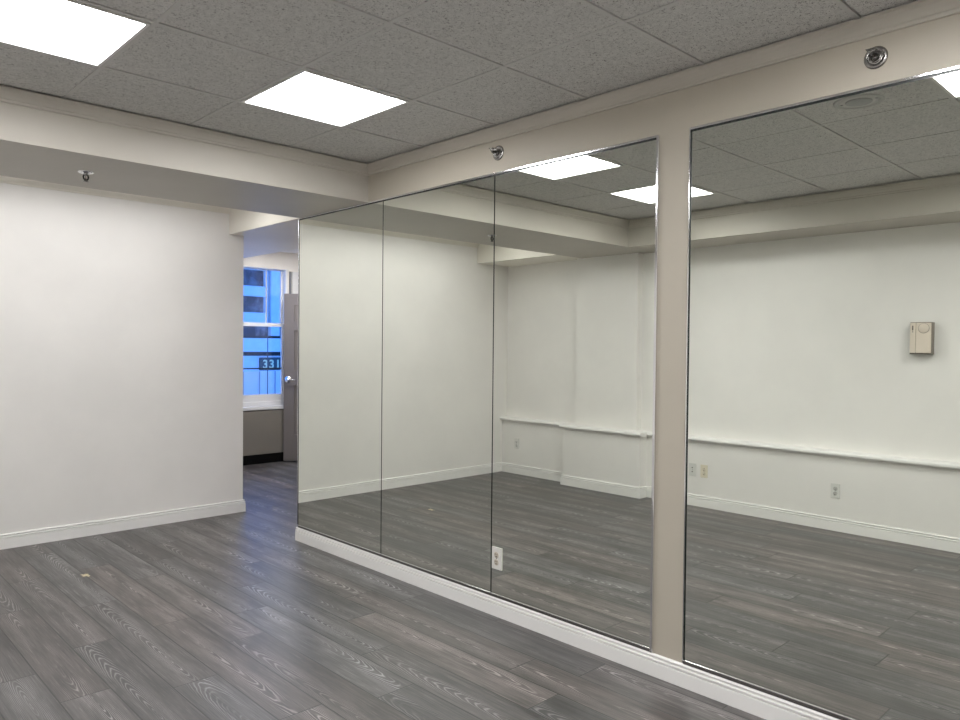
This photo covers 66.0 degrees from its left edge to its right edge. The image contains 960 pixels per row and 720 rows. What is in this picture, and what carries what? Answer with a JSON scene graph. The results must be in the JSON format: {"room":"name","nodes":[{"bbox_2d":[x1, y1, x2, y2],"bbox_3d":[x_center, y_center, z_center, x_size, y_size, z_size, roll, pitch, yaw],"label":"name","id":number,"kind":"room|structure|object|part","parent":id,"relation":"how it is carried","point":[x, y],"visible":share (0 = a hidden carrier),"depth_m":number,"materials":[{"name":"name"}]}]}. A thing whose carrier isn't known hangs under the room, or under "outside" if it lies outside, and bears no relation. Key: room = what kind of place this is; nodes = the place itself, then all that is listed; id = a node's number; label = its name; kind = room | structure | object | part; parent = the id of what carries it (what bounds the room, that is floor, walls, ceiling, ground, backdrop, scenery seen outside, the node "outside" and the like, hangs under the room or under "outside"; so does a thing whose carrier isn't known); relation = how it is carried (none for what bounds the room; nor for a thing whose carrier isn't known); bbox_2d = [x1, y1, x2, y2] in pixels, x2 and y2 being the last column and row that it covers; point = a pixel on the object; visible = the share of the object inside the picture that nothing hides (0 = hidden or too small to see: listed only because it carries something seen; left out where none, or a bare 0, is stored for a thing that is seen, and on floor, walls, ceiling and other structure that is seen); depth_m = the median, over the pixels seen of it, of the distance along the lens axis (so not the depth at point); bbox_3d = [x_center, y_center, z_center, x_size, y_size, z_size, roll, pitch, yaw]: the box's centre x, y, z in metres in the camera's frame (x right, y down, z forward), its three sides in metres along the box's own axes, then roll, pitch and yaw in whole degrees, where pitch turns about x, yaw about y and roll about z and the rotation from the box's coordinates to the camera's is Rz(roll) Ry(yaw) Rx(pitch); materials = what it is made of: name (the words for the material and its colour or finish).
{"room":"dance studio","nodes":[
{"label":"dance studio","id":0,"kind":"room"},
{"bbox_2d":[0,183,243,533],"bbox_3d":[-4.247,-0.095,6.006,3.730,2.800,2.450,0,1,-44],"label":"wall","id":1,"kind":"structure","parent":0,"point":[121,321],"depth_m":5.68,"materials":[{"name":"paint"}]},
{"bbox_2d":[0,175,230,213],"bbox_3d":[-3.181,-1.268,5.276,2.930,0.065,0.034,0,1,-44],"label":"trim","id":2,"kind":"structure","parent":1,"relation":"attached to","point":[3,179],"depth_m":5.62,"materials":[{"name":"paint"}]},
{"bbox_2d":[0,499,245,549],"bbox_3d":[-3.829,1.261,5.772,3.503,0.105,1.518,0,1,-44],"label":"baseboard","id":3,"kind":"structure","parent":1,"relation":"attached to","point":[70,531],"depth_m":5.71,"materials":[{"name":"paint"}]},
{"bbox_2d":[0,85,367,217],"bbox_3d":[-2.089,-1.237,4.136,2.930,0.410,0.868,0,1,-44],"label":"soffit","id":4,"kind":"structure","parent":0,"point":[36,144],"depth_m":4.12,"materials":[{"name":"paint"}]},
{"bbox_2d":[78,170,93,181],"bbox_3d":[-2.162,-1.004,4.057,0.080,0.054,0.080,0,1,-44],"label":"sprinkler","id":5,"kind":"object","parent":4,"relation":"attached to","point":[85,173],"visible":1,"depth_m":4.05,"materials":[{"name":"silver metal"}]},
{"bbox_2d":[0,85,367,175],"bbox_3d":[-1.776,-1.229,3.811,2.930,0.065,0.034,0,1,-44],"label":"trim","id":6,"kind":"structure","parent":4,"relation":"attached to","point":[10,95],"depth_m":3.92,"materials":[{"name":"paint"}]},
{"bbox_2d":[229,208,297,257],"bbox_3d":[-2.226,-1.290,7.038,0.890,0.410,3.512,0,1,-44],"label":"soffit","id":7,"kind":"object","parent":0,"point":[263,233],"visible":0.21,"depth_m":6.23,"materials":[{"name":"paint"}]},
{"bbox_2d":[244,252,297,406],"bbox_3d":[-2.928,-0.135,8.915,2.200,2.800,0.156,0,1,-44],"label":"wall","id":8,"kind":"structure","parent":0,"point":[279,260],"depth_m":9.23,"materials":[{"name":"white paint"}]},
{"bbox_2d":[243,266,291,410],"bbox_3d":[-2.826,-0.263,8.955,1.165,1.745,0.195,0,1,-44],"label":"window","id":9,"kind":"structure","parent":8,"relation":"attached to","point":[256,401],"depth_m":9.20,"materials":[{"name":"white plastic"}]},
{"bbox_3d":[-2.854,0.106,8.984,0.960,0.016,0.021,0,1,-44],"label":"sash rail","id":10,"kind":"part","parent":9,"relation":"part of","materials":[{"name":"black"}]},
{"bbox_3d":[-2.822,0.588,8.919,1.110,0.045,0.105,0,1,-44],"label":"sill","id":11,"kind":"part","parent":9,"relation":"part of","materials":[{"name":"white plastic"}]},
{"bbox_3d":[-2.866,-0.775,8.996,1.010,0.698,0.030,0,1,-44],"label":"sash","id":12,"kind":"part","parent":9,"relation":"part of","materials":[{"name":"glass"}]},
{"bbox_3d":[-2.848,0.028,8.984,1.010,0.972,0.035,0,1,-44],"label":"sash","id":13,"kind":"part","parent":9,"relation":"part of","materials":[{"name":"glass"}]},
{"bbox_2d":[283,249,297,253],"bbox_3d":[-1.319,-1.405,7.775,1.440,0.190,3.700,0,1,-44],"label":"ceiling","id":14,"kind":"structure","parent":0,"point":[295,251],"depth_m":9.17,"materials":[{"name":"paint"}]},
{"bbox_2d":[0,461,765,719],"bbox_3d":[-0.373,1.433,3.692,6.100,0.100,11.310,0,1,-44],"label":"floor","id":15,"kind":"structure","parent":0,"point":[232,616],"depth_m":3.58,"materials":[{"name":"grey wood"}]},
{"bbox_2d":[243,409,283,465],"bbox_3d":[-2.990,0.942,8.753,1.535,0.650,0.064,0,1,-44],"label":"radiator cover","id":16,"kind":"object","parent":15,"relation":"on","point":[263,430],"visible":0.19,"depth_m":9.04,"materials":[{"name":"metal"}]},
{"bbox_2d":[0,0,920,163],"bbox_3d":[-0.179,-1.236,2.145,2.930,0.030,8.710,0,1,-44],"label":"ceiling","id":17,"kind":"structure","parent":0,"point":[462,67],"depth_m":3.00,"materials":[{"name":"tile"}]},
{"bbox_2d":[0,0,149,66],"bbox_3d":[-1.619,-1.272,2.748,0.556,0.060,0.586,0,1,-44],"label":"ceiling light","id":18,"kind":"object","parent":17,"relation":"attached to","point":[73,30],"visible":0.78,"depth_m":2.83,"materials":[{"name":"white plastic"}]},
{"bbox_2d":[241,69,408,126],"bbox_3d":[-0.751,-1.278,3.581,0.574,0.060,0.586,0,1,-44],"label":"ceiling light","id":19,"kind":"object","parent":17,"relation":"attached to","point":[306,94],"visible":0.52,"depth_m":3.62,"materials":[{"name":"white plastic"}]},
{"bbox_2d":[368,13,959,662],"bbox_3d":[1.320,0.014,2.810,0.140,2.800,7.548,0,1,-44],"label":"wall","id":20,"kind":"structure","parent":0,"point":[934,45],"depth_m":3.21,"materials":[{"name":"beige paint"}]},
{"bbox_2d":[297,199,383,556],"bbox_3d":[-0.987,0.108,5.107,0.010,2.291,1.043,0,1,-44],"label":"wall mirror","id":21,"kind":"object","parent":20,"relation":"attached to","point":[340,251],"visible":1,"depth_m":5.06,"materials":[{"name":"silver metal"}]},
{"bbox_2d":[380,173,494,595],"bbox_3d":[-0.278,0.127,4.368,0.010,2.291,1.006,0,1,-44],"label":"wall mirror","id":22,"kind":"object","parent":20,"relation":"attached to","point":[439,241],"visible":1,"depth_m":4.32,"materials":[{"name":"silver metal"}]},
{"bbox_2d":[488,145,503,160],"bbox_3d":[0.077,-1.111,3.951,0.062,0.080,0.080,0,1,-44],"label":"sprinkler","id":23,"kind":"object","parent":20,"relation":"attached to","point":[498,151],"visible":1,"depth_m":3.96,"materials":[{"name":"silver metal"}]},
{"bbox_2d":[295,527,839,719],"bbox_3d":[1.297,1.365,2.833,0.158,0.097,7.560,0,1,-44],"label":"baseboard","id":24,"kind":"structure","parent":20,"relation":"attached to","point":[763,705],"depth_m":3.53,"materials":[{"name":"paint"}]},
{"bbox_2d":[491,135,659,652],"bbox_3d":[0.423,0.147,3.636,0.012,2.291,1.023,0,1,-44],"label":"wall mirror","id":25,"kind":"object","parent":20,"relation":"attached to","point":[577,235],"visible":1,"depth_m":3.58,"materials":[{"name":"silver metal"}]},
{"bbox_2d":[492,546,501,570],"bbox_3d":[0.090,1.069,3.986,0.009,0.119,0.072,0,1,-44],"label":"wall outlet","id":26,"kind":"object","parent":25,"relation":"attached to","point":[496,552],"visible":1,"depth_m":3.98,"materials":[{"name":"white plastic"}]},
{"bbox_2d":[367,0,959,175],"bbox_3d":[1.569,-1.173,2.416,0.034,0.065,6.680,0,1,-44],"label":"trim","id":27,"kind":"structure","parent":20,"relation":"attached to","point":[923,11],"depth_m":3.07,"materials":[{"name":"paint"}]},
{"bbox_2d":[682,65,959,719],"bbox_3d":[1.250,0.170,2.775,0.010,2.291,1.068,0,1,-44],"label":"wall mirror","id":28,"kind":"object","parent":20,"relation":"attached to","point":[821,550],"visible":1,"depth_m":2.73,"materials":[{"name":"silver metal"}]},
{"bbox_2d":[864,46,887,68],"bbox_3d":[1.378,-1.069,2.595,0.062,0.080,0.080,0,1,-44],"label":"sprinkler","id":29,"kind":"object","parent":20,"relation":"attached to","point":[879,54],"visible":1,"depth_m":2.60,"materials":[{"name":"silver metal"}]},
{"bbox_3d":[-0.768,-0.105,8.338,0.120,2.800,3.900,0,1,-44],"label":"wall","id":30,"kind":"structure","parent":0,"visible":0},
{"bbox_2d":[283,294,297,460],"bbox_3d":[-2.005,0.221,9.141,0.860,2.073,0.157,1,1,7],"label":"door","id":31,"kind":"structure","parent":30,"relation":"in","point":[290,300],"depth_m":9.16,"materials":[{"name":"paint"}]},
{"bbox_3d":[-2.342,0.240,9.186,0.152,0.087,0.157,1,1,7],"label":"handle","id":32,"kind":"part","parent":31,"relation":"part of","materials":[{"name":"silver metal"}]},
{"label":"outside","id":33,"kind":"structure","parent":0,"visible":0},
{"bbox_2d":[243,269,280,370],"bbox_3d":[-27.179,-6.487,93.777,65.000,36.000,14.800,0,1,-44],"label":"office building","id":34,"kind":"structure","parent":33,"point":[254,337],"depth_m":86.38,"materials":[{"name":"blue glass"}]},
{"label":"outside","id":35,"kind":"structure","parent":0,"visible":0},
{"bbox_2d":[243,371,279,394],"bbox_3d":[-3.042,1.425,10.521,7.500,2.540,0.162,0,1,-44],"label":"parapet","id":36,"kind":"object","parent":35,"point":[254,382],"visible":0.02,"depth_m":10.36,"materials":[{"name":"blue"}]}
]}

